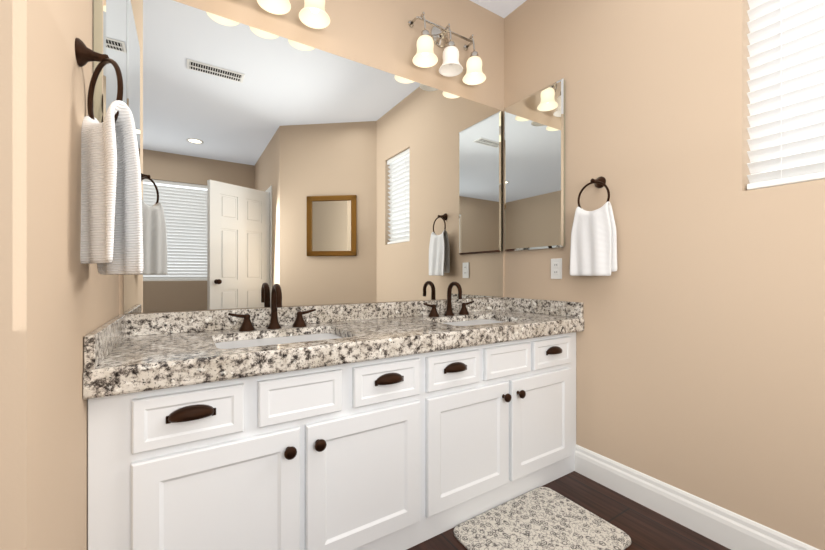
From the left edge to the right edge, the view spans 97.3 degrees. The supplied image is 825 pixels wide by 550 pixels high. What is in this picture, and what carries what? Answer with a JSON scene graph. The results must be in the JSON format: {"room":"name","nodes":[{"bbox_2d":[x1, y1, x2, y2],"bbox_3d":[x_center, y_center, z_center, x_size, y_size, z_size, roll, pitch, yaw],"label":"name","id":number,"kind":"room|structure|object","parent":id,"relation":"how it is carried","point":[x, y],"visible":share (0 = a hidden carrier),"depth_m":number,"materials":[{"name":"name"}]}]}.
{"room":"bathroom","nodes":[
{"label":"bathroom","id":0,"kind":"room"},
{"bbox_2d":[0,0,118,549],"bbox_3d":[-0.874,-0.317,0.901,0.120,2.700,0.910,0,0,-32],"label":"wall","id":1,"kind":"structure","parent":0,"point":[59,301],"depth_m":0.62,"materials":[{"name":"beige paint"}]},
{"bbox_2d":[84,314,126,369],"bbox_3d":[-0.901,0.183,1.079,0.020,0.080,0.532,0,0,-32],"label":"backsplash","id":2,"kind":"structure","parent":1,"relation":"attached to","point":[99,343],"depth_m":0.95,"materials":[{"name":"stone"}]},
{"bbox_2d":[75,38,143,274],"bbox_3d":[-0.702,-0.264,0.838,0.143,0.525,0.208,0,0,-32],"label":"towel ring","id":3,"kind":"object","parent":1,"relation":"attached to","point":[111,221],"visible":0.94,"depth_m":0.81,"materials":[{"name":"white fabric"}]},
{"bbox_2d":[93,0,126,122],"bbox_3d":[-0.927,-0.608,1.124,0.024,0.914,0.427,0,0,-32],"label":"mirror","id":4,"kind":"object","parent":1,"relation":"attached to","point":[110,28],"visible":0.26,"depth_m":0.99,"materials":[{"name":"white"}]},
{"bbox_2d":[119,0,503,314],"bbox_3d":[-0.267,-0.317,1.890,2.200,2.700,0.120,0,0,-32],"label":"wall","id":5,"kind":"structure","parent":0,"point":[382,35],"depth_m":1.93,"materials":[{"name":"beige paint"}]},
{"bbox_2d":[257,0,329,28],"bbox_3d":[-0.583,-1.276,1.519,0.474,0.305,0.171,0,0,-32],"label":"sconce","id":6,"kind":"object","parent":5,"relation":"attached to","point":[313,14],"visible":1,"depth_m":1.57,"materials":[{"name":"white glass"}]},
{"bbox_2d":[124,0,502,313],"bbox_3d":[-0.234,-0.459,1.833,1.926,1.197,0.006,0,0,-32],"label":"mirror","id":7,"kind":"object","parent":5,"relation":"attached to","point":[300,174],"visible":0.92,"depth_m":1.64,"materials":[{"name":"silver metal"}]},
{"bbox_2d":[127,298,502,333],"bbox_3d":[-0.228,0.183,1.828,1.956,0.080,0.020,0,0,-32],"label":"backsplash","id":8,"kind":"structure","parent":5,"relation":"attached to","point":[165,322],"depth_m":1.60,"materials":[{"name":"stone"}]},
{"bbox_2d":[408,12,485,84],"bbox_3d":[0.201,-1.276,2.010,0.474,0.305,0.171,0,0,-32],"label":"sconce","id":9,"kind":"object","parent":5,"relation":"attached to","point":[425,56],"visible":1,"depth_m":2.01,"materials":[{"name":"white glass"}]},
{"bbox_2d":[470,0,525,17],"bbox_3d":[-0.016,-1.717,-0.591,5.250,0.100,4.650,0,0,-32],"label":"ceiling","id":10,"kind":"structure","parent":0,"point":[503,8],"depth_m":2.25,"materials":[{"name":"white paint"}]},
{"bbox_2d":[407,471,730,549],"bbox_3d":[-0.016,1.083,-0.591,5.250,0.100,4.650,0,0,-32],"label":"floor","id":11,"kind":"structure","parent":0,"point":[642,527],"depth_m":1.52,"materials":[{"name":"brown wood"}]},
{"bbox_2d":[83,322,583,549],"bbox_3d":[-0.083,0.643,1.596,1.956,0.780,0.570,0,0,-32],"label":"bathroom vanity","id":12,"kind":"object","parent":11,"relation":"on","point":[406,425],"depth_m":1.19,"materials":[{"name":"white paint"}]},
{"bbox_2d":[83,310,583,377],"bbox_3d":[-0.085,0.238,1.601,1.956,0.030,0.557,0,0,-32],"label":"countertop","id":13,"kind":"structure","parent":12,"relation":"on","point":[192,347],"depth_m":1.29,"materials":[{"name":"stone"}]},
{"bbox_2d":[227,284,318,329],"bbox_3d":[-0.559,0.129,1.491,0.348,0.188,0.134,0,0,-32],"label":"faucet","id":14,"kind":"object","parent":13,"relation":"on","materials":[{"name":"brown metal"}]},
{"bbox_2d":[215,330,350,349],"bbox_3d":[-0.470,0.316,1.338,0.510,0.149,0.370,0,0,-32],"label":"sink","id":15,"kind":"object","parent":13,"relation":"in","point":[296,335],"depth_m":1.43,"materials":[{"name":"white ceramic"}]},
{"bbox_2d":[423,282,474,317],"bbox_3d":[0.224,0.129,1.982,0.348,0.188,0.134,0,0,-32],"label":"faucet","id":16,"kind":"object","parent":13,"relation":"on","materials":[{"name":"brown metal"}]},
{"bbox_2d":[439,318,514,325],"bbox_3d":[0.314,0.316,1.829,0.510,0.149,0.370,0,0,-32],"label":"sink","id":17,"kind":"object","parent":13,"relation":"in","point":[454,321],"depth_m":1.96,"materials":[{"name":"white ceramic"}]},
{"bbox_2d":[454,487,630,549],"bbox_3d":[0.507,1.026,1.437,0.585,0.013,0.430,0,0,-32],"label":"bath mat","id":18,"kind":"object","parent":11,"relation":"on","point":[542,518],"visible":0.98,"depth_m":1.46,"materials":[{"name":"fabric"}]},
{"bbox_2d":[504,0,824,549],"bbox_3d":[1.143,-0.317,1.600,0.120,2.700,1.870,0,0,-32],"label":"wall","id":19,"kind":"structure","parent":0,"point":[700,355],"depth_m":1.51,"materials":[{"name":"beige paint"}]},
{"bbox_2d":[505,78,564,250],"bbox_3d":[0.710,-0.608,2.150,0.024,0.914,0.427,0,0,-32],"label":"mirror","id":20,"kind":"object","parent":19,"relation":"attached to","point":[534,170],"visible":1,"depth_m":2.11,"materials":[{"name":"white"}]},
{"bbox_2d":[503,298,582,317],"bbox_3d":[0.739,0.183,2.108,0.020,0.080,0.532,0,0,-32],"label":"backsplash","id":21,"kind":"structure","parent":19,"relation":"attached to","point":[533,306],"depth_m":2.07,"materials":[{"name":"stone"}]},
{"bbox_2d":[551,258,561,278],"bbox_3d":[0.801,-0.035,2.024,0.008,0.114,0.070,0,0,-32],"label":"electrical outlet","id":22,"kind":"object","parent":19,"relation":"attached to","point":[556,268],"visible":1,"depth_m":2.02,"materials":[{"name":"white plastic"}]},
{"bbox_2d":[570,176,616,275],"bbox_3d":[0.893,-0.243,1.786,0.104,0.495,0.209,0,0,-32],"label":"towel ring","id":23,"kind":"object","parent":19,"relation":"attached to","point":[593,249],"visible":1,"depth_m":1.75,"materials":[{"name":"white fabric"}]},
{"bbox_2d":[575,444,819,549],"bbox_3d":[1.216,0.965,1.352,0.017,0.136,1.373,0,0,-32],"label":"baseboard","id":24,"kind":"structure","parent":19,"relation":"attached to","point":[731,530],"depth_m":1.50,"materials":[{"name":"white wood"}]},
{"bbox_2d":[747,0,824,189],"bbox_3d":[1.411,-0.750,1.184,0.097,0.875,0.480,0,0,-32],"label":"window blinds","id":25,"kind":"object","parent":19,"relation":"attached to","point":[786,94],"visible":0.92,"depth_m":1.28,"materials":[{"name":"white plastic"}]}
]}

